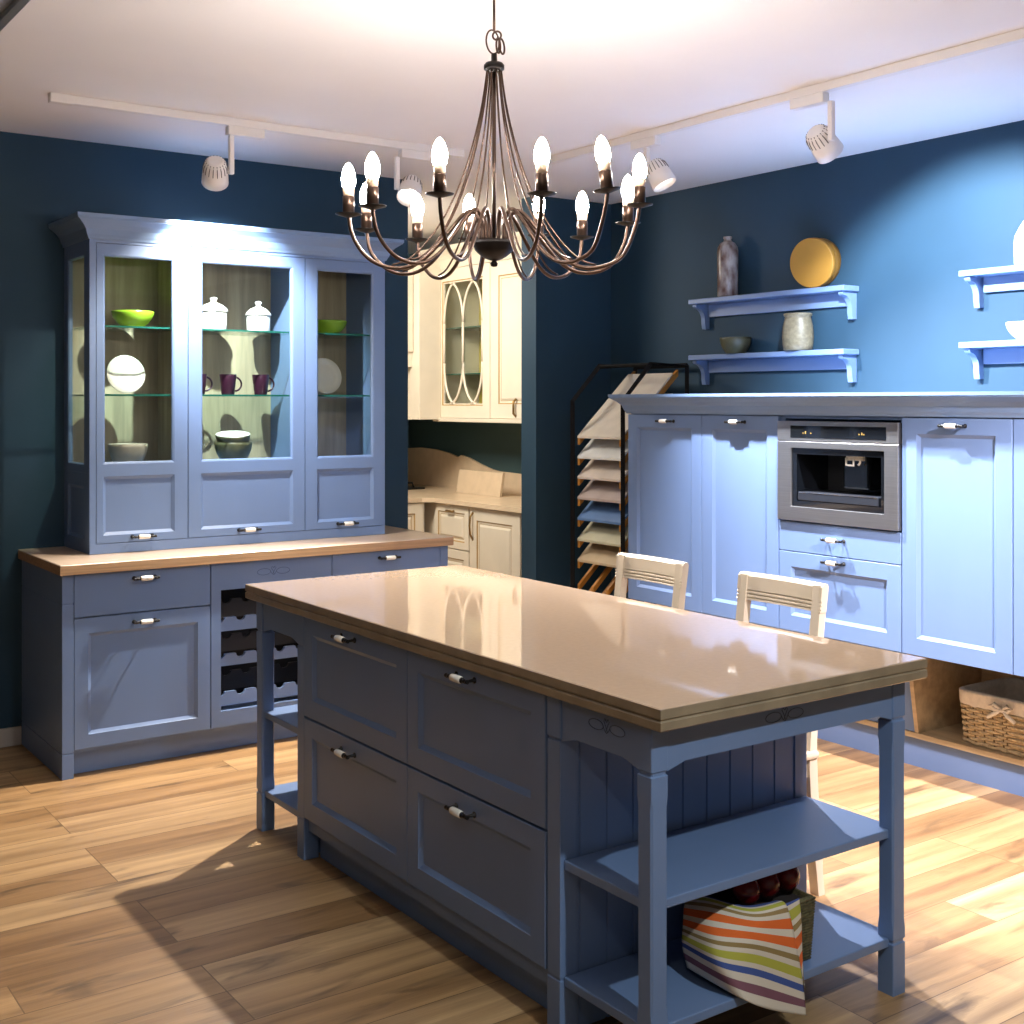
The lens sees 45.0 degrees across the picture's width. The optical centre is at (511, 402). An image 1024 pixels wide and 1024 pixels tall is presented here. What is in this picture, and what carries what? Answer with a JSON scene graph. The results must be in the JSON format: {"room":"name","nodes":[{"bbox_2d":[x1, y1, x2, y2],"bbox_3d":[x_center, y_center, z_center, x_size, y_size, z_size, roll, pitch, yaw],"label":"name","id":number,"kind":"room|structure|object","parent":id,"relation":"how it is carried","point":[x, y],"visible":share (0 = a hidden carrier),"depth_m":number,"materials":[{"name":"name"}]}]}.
{"room":"store","nodes":[
{"label":"store","id":0,"kind":"room"},
{"bbox_2d":[0,131,610,728],"bbox_3d":[-2.677,0.170,5.504,7.960,2.818,0.150,0,0,-35],"label":"wall","id":1,"kind":"structure","parent":0,"point":[44,181],"depth_m":6.29,"materials":[{"name":"teal paint"}]},
{"bbox_2d":[0,726,21,747],"bbox_3d":[-4.073,1.536,4.419,4.428,0.085,0.016,0,0,-35],"label":"baseboard","id":2,"kind":"structure","parent":1,"relation":"attached to","point":[12,736],"depth_m":5.66,"materials":[{"name":"paint"}]},
{"bbox_2d":[408,254,408,447],"bbox_3d":[-2.171,0.170,9.509,3.400,2.818,0.150,0,0,-35],"label":"wall","id":3,"kind":"structure","parent":0,"point":[408,254],"depth_m":10.34,"materials":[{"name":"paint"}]},
{"bbox_2d":[408,262,440,419],"bbox_3d":[-1.245,-0.456,9.363,0.946,1.170,1.145,0,0,-35],"label":"upper cabinet","id":4,"kind":"object","parent":3,"relation":"attached to","point":[424,292],"visible":0.23,"depth_m":9.12,"materials":[{"name":"beige paint"}]},
{"bbox_2d":[409,253,520,473],"bbox_3d":[0.017,0.170,9.225,0.150,2.818,2.834,0,0,-35],"label":"wall","id":5,"kind":"structure","parent":0,"point":[497,446],"depth_m":9.52,"materials":[{"name":"paint"}]},
{"bbox_2d":[408,448,520,494],"bbox_3d":[-0.055,0.526,9.177,0.021,0.304,2.810,0,0,-35],"label":"backsplash","id":6,"kind":"structure","parent":5,"relation":"attached to","point":[426,466],"depth_m":9.87,"materials":[{"name":"beige stone"}]},
{"bbox_2d":[420,232,520,422],"bbox_3d":[0.026,-0.493,8.644,0.497,1.275,1.845,0,0,-35],"label":"upper cabinet","id":7,"kind":"object","parent":5,"relation":"attached to","point":[481,319],"visible":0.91,"depth_m":8.73,"materials":[{"name":"beige paint"}]},
{"bbox_2d":[446,325,480,330],"bbox_3d":[-0.182,-0.545,9.039,0.310,0.008,0.710,0,0,-35],"label":"glass shelf","id":8,"kind":"object","parent":7,"relation":"attached to","point":[448,327],"depth_m":9.20,"materials":[{"name":"glass"}]},
{"bbox_2d":[446,373,480,375],"bbox_3d":[-0.182,-0.205,9.039,0.310,0.008,0.710,0,0,-35],"label":"glass shelf","id":9,"kind":"object","parent":7,"relation":"attached to","point":[447,374],"depth_m":9.20,"materials":[{"name":"glass"}]},
{"bbox_2d":[0,0,1023,253],"bbox_3d":[-0.587,-1.289,3.439,9.000,0.100,12.300,0,0,-35],"label":"ceiling","id":10,"kind":"structure","parent":0,"point":[576,72],"depth_m":4.71,"materials":[{"name":"paint"}]},
{"bbox_2d":[0,0,12,13],"bbox_3d":[-2.048,-1.228,1.126,3.948,0.021,6.200,0,0,-35],"label":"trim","id":11,"kind":"structure","parent":10,"relation":"attached to","point":[4,4],"depth_m":3.78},
{"bbox_2d":[0,0,29,30],"bbox_3d":[-0.446,-1.218,2.254,0.030,0.039,6.200,0,0,-35],"label":"trim","id":12,"kind":"structure","parent":10,"relation":"attached to","point":[15,6],"depth_m":3.80,"materials":[{"name":"grey metal"}]},
{"bbox_2d":[48,92,463,157],"bbox_3d":[-1.049,-1.220,5.511,1.969,0.038,0.040,0,0,-35],"label":"track","id":13,"kind":"object","parent":10,"relation":"attached to","point":[53,98],"visible":1,"depth_m":5.37,"materials":[{"name":"white plastic"}]},
{"bbox_2d":[201,125,264,190],"bbox_3d":[-1.232,-1.061,5.420,0.273,0.285,0.154,0,0,-35],"label":"track spotlight","id":14,"kind":"object","parent":13,"relation":"attached to","point":[215,172],"visible":1,"depth_m":5.37,"materials":[{"name":"white plastic"}]},
{"bbox_2d":[394,149,431,206],"bbox_3d":[-0.472,-1.068,5.906,0.126,0.271,0.200,0,0,26],"label":"track spotlight","id":15,"kind":"object","parent":13,"relation":"attached to","point":[410,185],"visible":0.94,"depth_m":5.88,"materials":[{"name":"white plastic"}]},
{"bbox_2d":[335,0,652,281],"bbox_3d":[-0.058,-0.803,3.500,0.874,0.869,0.890,0,0,-35],"label":"chandelier","id":16,"kind":"object","parent":10,"relation":"hanging from","point":[493,243],"visible":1,"depth_m":3.46,"materials":[{"name":"brown metal"}]},
{"bbox_2d":[343,187,353,211],"bbox_3d":[-0.453,-0.556,3.422,0.033,0.074,0.033,0,0,-35],"label":"socket","id":17,"kind":"object","parent":16,"relation":"attached to","point":[348,192],"depth_m":3.41,"materials":[{"name":"brown metal"}]},
{"bbox_2d":[361,207,371,227],"bbox_3d":[-0.431,-0.546,3.661,0.033,0.074,0.033,0,0,-35],"label":"socket","id":18,"kind":"object","parent":16,"relation":"attached to","point":[366,219],"depth_m":3.65,"materials":[{"name":"brown metal"}]},
{"bbox_2d":[366,177,378,203],"bbox_3d":[-0.366,-0.550,3.241,0.033,0.074,0.033,0,0,-35],"label":"socket","id":19,"kind":"object","parent":16,"relation":"attached to","point":[372,189],"depth_m":3.23,"materials":[{"name":"brown metal"}]},
{"bbox_2d":[412,216,422,237],"bbox_3d":[-0.294,-0.540,3.835,0.033,0.074,0.033,0,0,-35],"label":"socket","id":20,"kind":"object","parent":16,"relation":"attached to","point":[417,226],"depth_m":3.82,"materials":[{"name":"brown metal"}]},
{"bbox_2d":[433,164,445,190],"bbox_3d":[-0.182,-0.560,3.113,0.033,0.074,0.033,0,0,-35],"label":"socket","id":21,"kind":"object","parent":16,"relation":"attached to","point":[439,176],"depth_m":3.10,"materials":[{"name":"brown metal"}]},
{"bbox_2d":[464,215,473,236],"bbox_3d":[-0.135,-0.552,3.903,0.033,0.074,0.033,0,0,-35],"label":"socket","id":22,"kind":"object","parent":16,"relation":"attached to","point":[470,220],"depth_m":3.89,"materials":[{"name":"brown metal"}]},
{"bbox_2d":[533,212,543,233],"bbox_3d":[0.084,-0.560,3.886,0.033,0.074,0.033,0,0,-35],"label":"socket","id":23,"kind":"object","parent":16,"relation":"attached to","point":[535,213],"depth_m":3.87,"materials":[{"name":"brown metal"}]},
{"bbox_2d":[535,164,547,190],"bbox_3d":[0.075,-0.560,3.107,0.033,0.074,0.033,0,0,-35],"label":"socket","id":24,"kind":"object","parent":16,"relation":"attached to","point":[541,176],"depth_m":3.09,"materials":[{"name":"brown metal"}]},
{"bbox_2d":[577,213,587,234],"bbox_3d":[0.216,-0.544,3.808,0.033,0.074,0.033,0,0,-35],"label":"socket","id":25,"kind":"object","parent":16,"relation":"attached to","point":[582,223],"depth_m":3.80,"materials":[{"name":"brown metal"}]},
{"bbox_2d":[598,161,612,187],"bbox_3d":[0.244,-0.588,3.215,0.042,0.077,0.033,0,0,0],"label":"socket","id":26,"kind":"object","parent":16,"relation":"attached to","point":[605,175],"depth_m":3.20,"materials":[{"name":"brown metal"}]},
{"bbox_2d":[622,198,633,220],"bbox_3d":[0.341,-0.560,3.620,0.033,0.074,0.033,0,0,-35],"label":"socket","id":27,"kind":"object","parent":16,"relation":"attached to","point":[627,212],"depth_m":3.61,"materials":[{"name":"brown metal"}]},
{"bbox_2d":[634,178,645,201],"bbox_3d":[0.354,-0.582,3.422,0.033,0.074,0.033,0,0,-35],"label":"socket","id":28,"kind":"object","parent":16,"relation":"attached to","point":[639,183],"depth_m":3.41,"materials":[{"name":"brown metal"}]},
{"bbox_2d":[534,28,1023,166],"bbox_3d":[1.428,-1.220,4.495,0.040,0.038,4.514,0,0,-35],"label":"track","id":29,"kind":"object","parent":10,"relation":"attached to","point":[1017,36],"visible":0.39,"depth_m":4.79,"materials":[{"name":"white plastic"}]},
{"bbox_2d":[630,136,676,191],"bbox_3d":[0.636,-1.079,5.627,0.238,0.249,0.116,0,0,33],"label":"track spotlight","id":30,"kind":"object","parent":29,"relation":"attached to","point":[660,176],"visible":0.94,"depth_m":5.58,"materials":[{"name":"white plastic"}]},
{"bbox_2d":[790,92,843,163],"bbox_3d":[1.202,-1.069,4.860,0.155,0.270,0.206,0,0,-35],"label":"track spotlight","id":31,"kind":"object","parent":29,"relation":"attached to","point":[821,139],"visible":1,"depth_m":4.80,"materials":[{"name":"white plastic"}]},
{"bbox_2d":[0,736,1023,1023],"bbox_3d":[-0.587,1.619,3.439,9.000,0.080,12.300,0,0,-35],"label":"floor","id":32,"kind":"structure","parent":0,"point":[150,892],"depth_m":3.77,"materials":[{"name":"brown wood"}]},
{"bbox_2d":[22,546,447,780],"bbox_3d":[-1.282,1.151,5.954,1.899,0.855,0.714,0,0,-35],"label":"sideboard","id":33,"kind":"object","parent":32,"relation":"on","point":[121,668],"visible":0.73,"depth_m":5.43,"materials":[{"name":"blue paint"}]},
{"bbox_2d":[18,526,453,575],"bbox_3d":[-1.286,0.701,5.960,1.930,0.043,0.703,0,0,-35],"label":"countertop","id":34,"kind":"structure","parent":33,"relation":"on","point":[61,561],"depth_m":5.65,"materials":[{"name":"brown wood"}]},
{"bbox_2d":[48,211,403,554],"bbox_3d":[-1.359,-0.076,6.046,1.639,1.509,0.475,0,0,-35],"label":"display cabinet","id":35,"kind":"object","parent":34,"relation":"on","point":[314,468],"visible":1,"depth_m":5.98,"materials":[{"name":"blue paint"}]},
{"bbox_2d":[106,355,144,392],"bbox_3d":[-1.796,-0.130,5.739,0.180,0.176,0.048,0,0,-34],"label":"plate","id":36,"kind":"object","parent":35,"relation":"on","point":[126,374],"visible":1,"depth_m":5.74,"materials":[{"name":"beige ceramic"}]},
{"bbox_2d":[108,443,147,461],"bbox_3d":[-1.797,0.246,5.779,0.178,0.102,0.178,0,0,-35],"label":"bowl","id":37,"kind":"object","parent":35,"relation":"in","point":[119,452],"visible":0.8,"depth_m":5.71,"materials":[{"name":"beige ceramic"}]},
{"bbox_2d":[111,310,153,328],"bbox_3d":[-1.779,-0.386,5.792,0.194,0.080,0.194,0,0,-35],"label":"bowl","id":38,"kind":"object","parent":35,"relation":"on","point":[122,317],"visible":0.91,"depth_m":5.72,"materials":[{"name":"green ceramic"}]},
{"bbox_2d":[105,394,170,395],"bbox_3d":[-1.805,-0.032,5.784,0.418,0.008,0.356,0,0,-35],"label":"glass shelf","id":39,"kind":"object","parent":35,"relation":"attached to","point":[105,394],"depth_m":5.63,"materials":[{"name":"glass"}]},
{"bbox_2d":[105,325,170,328],"bbox_3d":[-1.805,-0.342,5.784,0.418,0.008,0.356,0,0,-35],"label":"glass shelf","id":40,"kind":"object","parent":35,"relation":"attached to","point":[106,326],"depth_m":5.70,"materials":[{"name":"glass"}]},
{"bbox_2d":[202,374,212,393],"bbox_3d":[-1.508,-0.086,5.976,0.106,0.100,0.084,0,0,-3],"label":"mug","id":41,"kind":"object","parent":35,"relation":"on","point":[204,376],"visible":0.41,"depth_m":5.96,"materials":[{"name":"ceramic"}]},
{"bbox_2d":[202,297,227,331],"bbox_3d":[-1.455,-0.430,6.020,0.141,0.166,0.141,0,0,-35],"label":"canister","id":42,"kind":"object","parent":35,"relation":"on","point":[214,314],"visible":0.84,"depth_m":5.97,"materials":[{"name":"white ceramic"}]},
{"bbox_2d":[219,374,241,394],"bbox_3d":[-1.384,-0.086,6.063,0.106,0.100,0.084,0,0,-3],"label":"mug","id":43,"kind":"object","parent":35,"relation":"on","point":[227,381],"visible":1,"depth_m":6.03,"materials":[{"name":"ceramic"}]},
{"bbox_2d":[214,442,251,458],"bbox_3d":[-1.372,0.247,6.079,0.184,0.100,0.184,0,0,-35],"label":"bowl","id":44,"kind":"object","parent":35,"relation":"in","point":[223,450],"visible":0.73,"depth_m":6.01,"materials":[{"name":"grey ceramic"}]},
{"bbox_2d":[215,431,249,442],"bbox_3d":[-1.371,0.192,6.065,0.167,0.099,0.166,0,0,-10],"label":"bowl","id":45,"kind":"object","parent":44,"relation":"on","point":[224,436],"visible":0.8,"depth_m":6.04,"materials":[{"name":"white ceramic"}]},
{"bbox_2d":[202,394,288,396],"bbox_3d":[-1.383,-0.032,6.081,0.575,0.008,0.356,0,0,-35],"label":"glass shelf","id":46,"kind":"object","parent":35,"relation":"attached to","point":[203,395],"depth_m":6.17,"materials":[{"name":"glass"}]},
{"bbox_2d":[202,329,288,332],"bbox_3d":[-1.383,-0.342,6.081,0.575,0.008,0.356,0,0,-35],"label":"glass shelf","id":47,"kind":"object","parent":35,"relation":"attached to","point":[225,330],"depth_m":6.04,"materials":[{"name":"glass"}]},
{"bbox_2d":[245,301,270,332],"bbox_3d":[-1.264,-0.425,6.155,0.128,0.156,0.128,0,0,-35],"label":"canister","id":48,"kind":"object","parent":35,"relation":"on","point":[258,317],"visible":0.95,"depth_m":6.11,"materials":[{"name":"white ceramic"}]},
{"bbox_2d":[252,375,274,394],"bbox_3d":[-1.243,-0.086,6.162,0.106,0.100,0.084,0,0,-3],"label":"mug","id":49,"kind":"object","parent":35,"relation":"on","point":[260,382],"visible":1,"depth_m":6.13,"materials":[{"name":"ceramic"}]},
{"bbox_2d":[318,358,341,393],"bbox_3d":[-0.960,-0.134,6.327,0.188,0.184,0.050,0,0,-36],"label":"plate","id":50,"kind":"object","parent":35,"relation":"on","point":[329,374],"visible":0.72,"depth_m":6.34,"materials":[{"name":"beige ceramic"}]},
{"bbox_2d":[318,320,346,334],"bbox_3d":[-0.949,-0.383,6.376,0.194,0.074,0.194,0,0,-35],"label":"bowl","id":51,"kind":"object","parent":35,"relation":"on","point":[324,326],"visible":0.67,"depth_m":6.31,"materials":[{"name":"green ceramic"}]},
{"bbox_2d":[318,395,369,396],"bbox_3d":[-0.960,-0.032,6.378,0.418,0.008,0.356,0,0,-35],"label":"glass shelf","id":52,"kind":"object","parent":35,"relation":"attached to","point":[318,395],"depth_m":6.24,"materials":[{"name":"glass"}]},
{"bbox_2d":[318,333,369,335],"bbox_3d":[-0.960,-0.342,6.378,0.418,0.008,0.356,0,0,-35],"label":"glass shelf","id":53,"kind":"object","parent":35,"relation":"attached to","point":[324,334],"depth_m":6.31,"materials":[{"name":"glass"}]},
{"bbox_2d":[408,502,423,531],"bbox_3d":[-1.653,1.105,8.913,1.560,0.788,1.402,0,0,-35],"label":"base cabinet","id":54,"kind":"object","parent":32,"relation":"on","point":[415,510],"visible":0.12,"depth_m":8.74,"materials":[{"name":"beige paint"}]},
{"bbox_2d":[424,502,520,576],"bbox_3d":[-0.321,1.105,8.990,0.663,0.788,2.810,0,0,-35],"label":"base cabinet","id":55,"kind":"object","parent":32,"relation":"on","point":[484,539],"visible":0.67,"depth_m":8.34,"materials":[{"name":"beige paint"}]},
{"bbox_2d":[408,484,520,512],"bbox_3d":[-1.006,0.695,8.504,2.347,0.032,2.825,0,0,-35],"label":"countertop","id":56,"kind":"structure","parent":55,"relation":"on","point":[507,502],"depth_m":8.71,"materials":[{"name":"beige stone"}]},
{"bbox_2d":[456,469,504,496],"bbox_3d":[-0.234,0.593,9.060,0.050,0.171,0.575,0,0,-35],"label":"stone slab","id":57,"kind":"object","parent":56,"relation":"on","point":[486,483],"visible":1,"depth_m":9.03,"materials":[{"name":"beige stone"}]},
{"bbox_2d":[257,602,904,1023],"bbox_3d":[0.036,1.156,3.930,0.944,0.846,2.194,0,0,-35],"label":"kitchen island","id":58,"kind":"object","parent":32,"relation":"on","point":[561,847],"visible":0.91,"depth_m":3.29,"materials":[{"name":"blue paint"}]},
{"bbox_2d":[265,781,297,815],"bbox_3d":[-0.474,1.441,4.690,0.879,0.024,0.332,0,0,-35],"label":"shelf","id":59,"kind":"object","parent":58,"relation":"attached to","point":[285,795],"depth_m":4.50,"materials":[{"name":"blue paint"}]},
{"bbox_2d":[265,704,297,733],"bbox_3d":[-0.474,1.151,4.690,0.879,0.024,0.332,0,0,-35],"label":"shelf","id":60,"kind":"object","parent":58,"relation":"attached to","point":[286,717],"depth_m":4.50,"materials":[{"name":"blue paint"}]},
{"bbox_2d":[245,565,926,732],"bbox_3d":[0.052,0.706,3.942,0.945,0.054,2.302,0,0,-35],"label":"island countertop","id":61,"kind":"structure","parent":58,"relation":"on","point":[659,668],"depth_m":3.47,"materials":[{"name":"beige stone"}]},
{"bbox_2d":[564,796,887,907],"bbox_3d":[0.582,1.151,3.191,0.879,0.024,0.324,0,0,-35],"label":"shelf","id":62,"kind":"object","parent":58,"relation":"attached to","point":[720,850],"depth_m":3.16,"materials":[{"name":"blue paint"}]},
{"bbox_2d":[564,901,888,1023],"bbox_3d":[0.582,1.441,3.191,0.879,0.024,0.324,0,0,-35],"label":"shelf","id":63,"kind":"object","parent":58,"relation":"attached to","point":[609,981],"depth_m":3.09,"materials":[{"name":"blue paint"}]},
{"bbox_2d":[707,888,815,960],"bbox_3d":[0.615,1.346,3.189,0.240,0.163,0.229,0,0,-35],"label":"basket","id":64,"kind":"object","parent":58,"relation":"on","point":[807,901],"visible":0.2,"depth_m":3.16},
{"bbox_2d":[682,896,805,1015],"bbox_3d":[0.560,1.383,3.094,0.281,0.283,0.245,0,0,-35],"label":"striped cloth","id":65,"kind":"object","parent":64,"relation":"on","point":[754,953],"visible":0.98,"depth_m":3.01,"materials":[{"name":"fabric"}]},
{"bbox_2d":[731,880,760,904],"bbox_3d":[0.590,1.226,3.112,0.072,0.078,0.072,0,0,-35],"label":"apple","id":66,"kind":"object","parent":64,"relation":"in","point":[748,893],"visible":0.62,"depth_m":3.08,"materials":[{"name":"red food"}]},
{"bbox_2d":[757,874,779,897],"bbox_3d":[0.649,1.224,3.154,0.072,0.078,0.072,0,0,-35],"label":"apple","id":67,"kind":"object","parent":64,"relation":"in","point":[769,885],"visible":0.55,"depth_m":3.12,"materials":[{"name":"red food"}]},
{"bbox_2d":[777,867,799,890],"bbox_3d":[0.709,1.222,3.196,0.072,0.078,0.072,0,0,-35],"label":"apple","id":68,"kind":"object","parent":64,"relation":"in","point":[789,879],"visible":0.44,"depth_m":3.17,"materials":[{"name":"red food"}]},
{"bbox_2d":[570,362,688,602],"bbox_3d":[0.678,0.676,7.131,0.513,1.805,0.483,0,0,-35],"label":"rack","id":69,"kind":"object","parent":32,"relation":"on","point":[651,365],"visible":0.36,"depth_m":7.12,"materials":[{"name":"black paint"}]},
{"bbox_2d":[577,522,627,546],"bbox_3d":[0.650,0.616,7.111,0.387,0.376,0.390,0,0,-35],"label":"board","id":70,"kind":"object","parent":69,"relation":"on","point":[595,532],"visible":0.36,"depth_m":7.04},
{"bbox_2d":[577,501,627,524],"bbox_3d":[0.650,0.495,7.111,0.387,0.376,0.390,0,0,-35],"label":"board","id":71,"kind":"object","parent":69,"relation":"on","point":[595,511],"visible":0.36,"depth_m":7.04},
{"bbox_2d":[577,543,627,567],"bbox_3d":[0.650,0.736,7.111,0.387,0.376,0.390,0,0,-35],"label":"board","id":72,"kind":"object","parent":69,"relation":"on","point":[594,553],"visible":0.21,"depth_m":7.05,"materials":[{"name":"beige wood"}]},
{"bbox_2d":[577,480,627,503],"bbox_3d":[0.650,0.375,7.111,0.387,0.376,0.390,0,0,-35],"label":"board","id":73,"kind":"object","parent":69,"relation":"on","point":[595,490],"visible":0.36,"depth_m":7.04,"materials":[{"name":"wood"}]},
{"bbox_2d":[577,439,627,460],"bbox_3d":[0.650,0.139,7.111,0.387,0.376,0.390,0,0,-35],"label":"board","id":74,"kind":"object","parent":69,"relation":"on","point":[598,449],"visible":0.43,"depth_m":7.04,"materials":[{"name":"white wood"}]},
{"bbox_2d":[577,459,627,481],"bbox_3d":[0.650,0.256,7.111,0.387,0.376,0.390,0,0,-35],"label":"board","id":75,"kind":"object","parent":69,"relation":"on","point":[603,470],"visible":0.36,"depth_m":7.04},
{"bbox_2d":[577,373,672,439],"bbox_3d":[0.650,0.021,7.111,0.387,0.376,0.390,0,0,-35],"label":"board","id":76,"kind":"object","parent":69,"relation":"on","point":[606,423],"visible":0.79,"depth_m":7.11,"materials":[{"name":"beige wood"}]},
{"bbox_2d":[614,553,688,609],"bbox_3d":[0.361,1.081,4.520,0.464,0.995,0.386,0,0,-35],"label":"dining chair","id":77,"kind":"object","parent":32,"relation":"on","point":[669,572],"visible":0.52,"depth_m":4.62,"materials":[{"name":"beige paint"}]},
{"bbox_2d":[736,571,828,895],"bbox_3d":[0.734,1.081,3.990,0.464,0.995,0.386,0,0,-35],"label":"dining chair","id":78,"kind":"object","parent":32,"relation":"on","point":[812,596],"visible":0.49,"depth_m":4.02,"materials":[{"name":"beige paint"}]},
{"bbox_2d":[657,604,1023,796],"bbox_3d":[1.806,1.307,5.588,0.528,0.544,2.858,0,0,-35],"label":"shelf","id":79,"kind":"object","parent":32,"relation":"on","point":[933,718],"visible":0.19,"depth_m":5.35,"materials":[{"name":"blue paint"}]},
{"bbox_2d":[628,413,704,612],"bbox_3d":[1.046,0.547,6.466,0.758,0.974,0.552,0,0,-35],"label":"base cabinet","id":80,"kind":"object","parent":79,"relation":"on","point":[665,450],"visible":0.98,"depth_m":6.27,"materials":[{"name":"blue paint"}]},
{"bbox_2d":[608,391,1023,417],"bbox_3d":[1.675,0.009,5.543,0.792,0.100,2.936,0,0,-35],"label":"crown molding","id":81,"kind":"structure","parent":80,"relation":"on","point":[985,404],"depth_m":5.31,"materials":[{"name":"blue paint"}]},
{"bbox_2d":[702,414,781,627],"bbox_3d":[1.350,0.547,6.035,0.758,0.974,0.499,0,0,-35],"label":"base cabinet","id":82,"kind":"object","parent":79,"relation":"on","point":[740,521],"visible":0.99,"depth_m":5.86,"materials":[{"name":"blue paint"}]},
{"bbox_2d":[779,415,904,651],"bbox_3d":[1.688,0.547,5.555,0.758,0.974,0.670,0,0,-35],"label":"base cabinet","id":83,"kind":"object","parent":79,"relation":"on","point":[861,567],"visible":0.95,"depth_m":5.31,"materials":[{"name":"blue paint"}]},
{"bbox_2d":[778,421,901,530],"bbox_3d":[1.543,0.308,5.454,0.357,0.446,0.662,0,0,-35],"label":"coffee machine","id":84,"kind":"object","parent":83,"relation":"in","point":[852,476],"visible":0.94,"depth_m":5.36,"materials":[{"name":"metal"}]},
{"bbox_2d":[798,490,880,506],"bbox_3d":[1.487,0.420,5.414,0.194,0.039,0.440,0,0,-35],"label":"drip tray","id":85,"kind":"object","parent":84,"relation":"on","point":[806,498],"depth_m":5.40,"materials":[{"name":"plastic"}]},
{"bbox_2d":[902,417,1015,674],"bbox_3d":[2.026,0.547,5.074,0.758,0.974,0.503,0,0,-35],"label":"base cabinet","id":86,"kind":"object","parent":79,"relation":"on","point":[958,472],"visible":1,"depth_m":4.87,"materials":[{"name":"blue paint"}]},
{"bbox_2d":[959,677,1023,757],"bbox_3d":[2.186,1.315,5.050,0.416,0.227,0.626,0,0,-35],"label":"wicker basket","id":87,"kind":"object","parent":79,"relation":"on","point":[992,710],"visible":1,"depth_m":5.09,"materials":[{"name":"wicker"}]},
{"bbox_2d":[1014,418,1023,676],"bbox_3d":[2.353,0.547,4.610,0.758,0.974,0.628,0,0,-35],"label":"base cabinet","id":88,"kind":"object","parent":79,"relation":"on","point":[1018,422],"visible":1,"depth_m":4.65,"materials":[{"name":"blue paint"}]},
{"bbox_2d":[611,120,1023,603],"bbox_3d":[3.220,0.170,4.173,0.150,2.818,9.116,0,0,-35],"label":"wall","id":89,"kind":"structure","parent":0,"point":[903,221],"depth_m":6.17,"materials":[{"name":"teal paint"}]},
{"bbox_2d":[688,285,858,329],"bbox_3d":[1.364,-0.496,6.571,0.121,0.165,1.106,0,0,-35],"label":"wall shelf","id":90,"kind":"object","parent":89,"relation":"attached to","point":[837,295],"visible":1,"depth_m":6.52,"materials":[{"name":"blue paint"}]},
{"bbox_2d":[717,236,737,296],"bbox_3d":[1.187,-0.746,6.798,0.116,0.333,0.122,0,0,-35],"label":"bottle","id":91,"kind":"object","parent":90,"relation":"on","point":[727,251],"visible":0.92,"depth_m":6.75,"materials":[{"name":"ceramic"}]},
{"bbox_2d":[790,238,840,287],"bbox_3d":[1.552,-0.711,6.311,0.116,0.259,0.255,0,0,-44],"label":"round box","id":92,"kind":"object","parent":90,"relation":"on","point":[814,262],"visible":0.98,"depth_m":6.27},
{"bbox_2d":[688,349,858,384],"bbox_3d":[1.364,-0.181,6.571,0.121,0.165,1.106,0,0,-35],"label":"wall shelf","id":93,"kind":"object","parent":89,"relation":"attached to","point":[825,359],"visible":1,"depth_m":6.52,"materials":[{"name":"blue paint"}]},
{"bbox_2d":[720,337,751,353],"bbox_3d":[1.218,-0.308,6.729,0.172,0.088,0.172,0,0,-35],"label":"bowl","id":94,"kind":"object","parent":93,"relation":"on","point":[730,345],"visible":0.98,"depth_m":6.67,"materials":[{"name":"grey ceramic"}]},
{"bbox_2d":[782,312,813,350],"bbox_3d":[1.477,-0.362,6.379,0.145,0.194,0.171,0,0,-35],"label":"vase","id":95,"kind":"object","parent":93,"relation":"on","point":[797,332],"visible":0.95,"depth_m":6.31,"materials":[{"name":"beige ceramic"}]},
{"bbox_2d":[959,264,1023,307],"bbox_3d":[2.369,-0.508,5.144,0.121,0.165,1.085,0,0,-35],"label":"wall shelf","id":96,"kind":"object","parent":89,"relation":"attached to","point":[981,281],"visible":1,"depth_m":5.49,"materials":[{"name":"blue paint"}]},
{"bbox_2d":[1014,221,1023,264],"bbox_3d":[2.235,-0.720,5.323,0.134,0.256,0.134,0,0,-35],"label":"bottle","id":97,"kind":"object","parent":96,"relation":"on","point":[1019,237],"visible":0.92,"depth_m":5.30,"materials":[{"name":"white ceramic"}]},
{"bbox_2d":[959,339,1023,378],"bbox_3d":[2.369,-0.186,5.144,0.121,0.165,1.085,0,0,-35],"label":"wall shelf","id":98,"kind":"object","parent":89,"relation":"attached to","point":[981,353],"visible":1,"depth_m":5.49,"materials":[{"name":"blue paint"}]},
{"bbox_2d":[1006,321,1023,339],"bbox_3d":[2.214,-0.308,5.332,0.152,0.076,0.152,0,0,-35],"label":"bowl","id":99,"kind":"object","parent":98,"relation":"on","point":[1015,328],"visible":1,"depth_m":5.30,"materials":[{"name":"white ceramic"}]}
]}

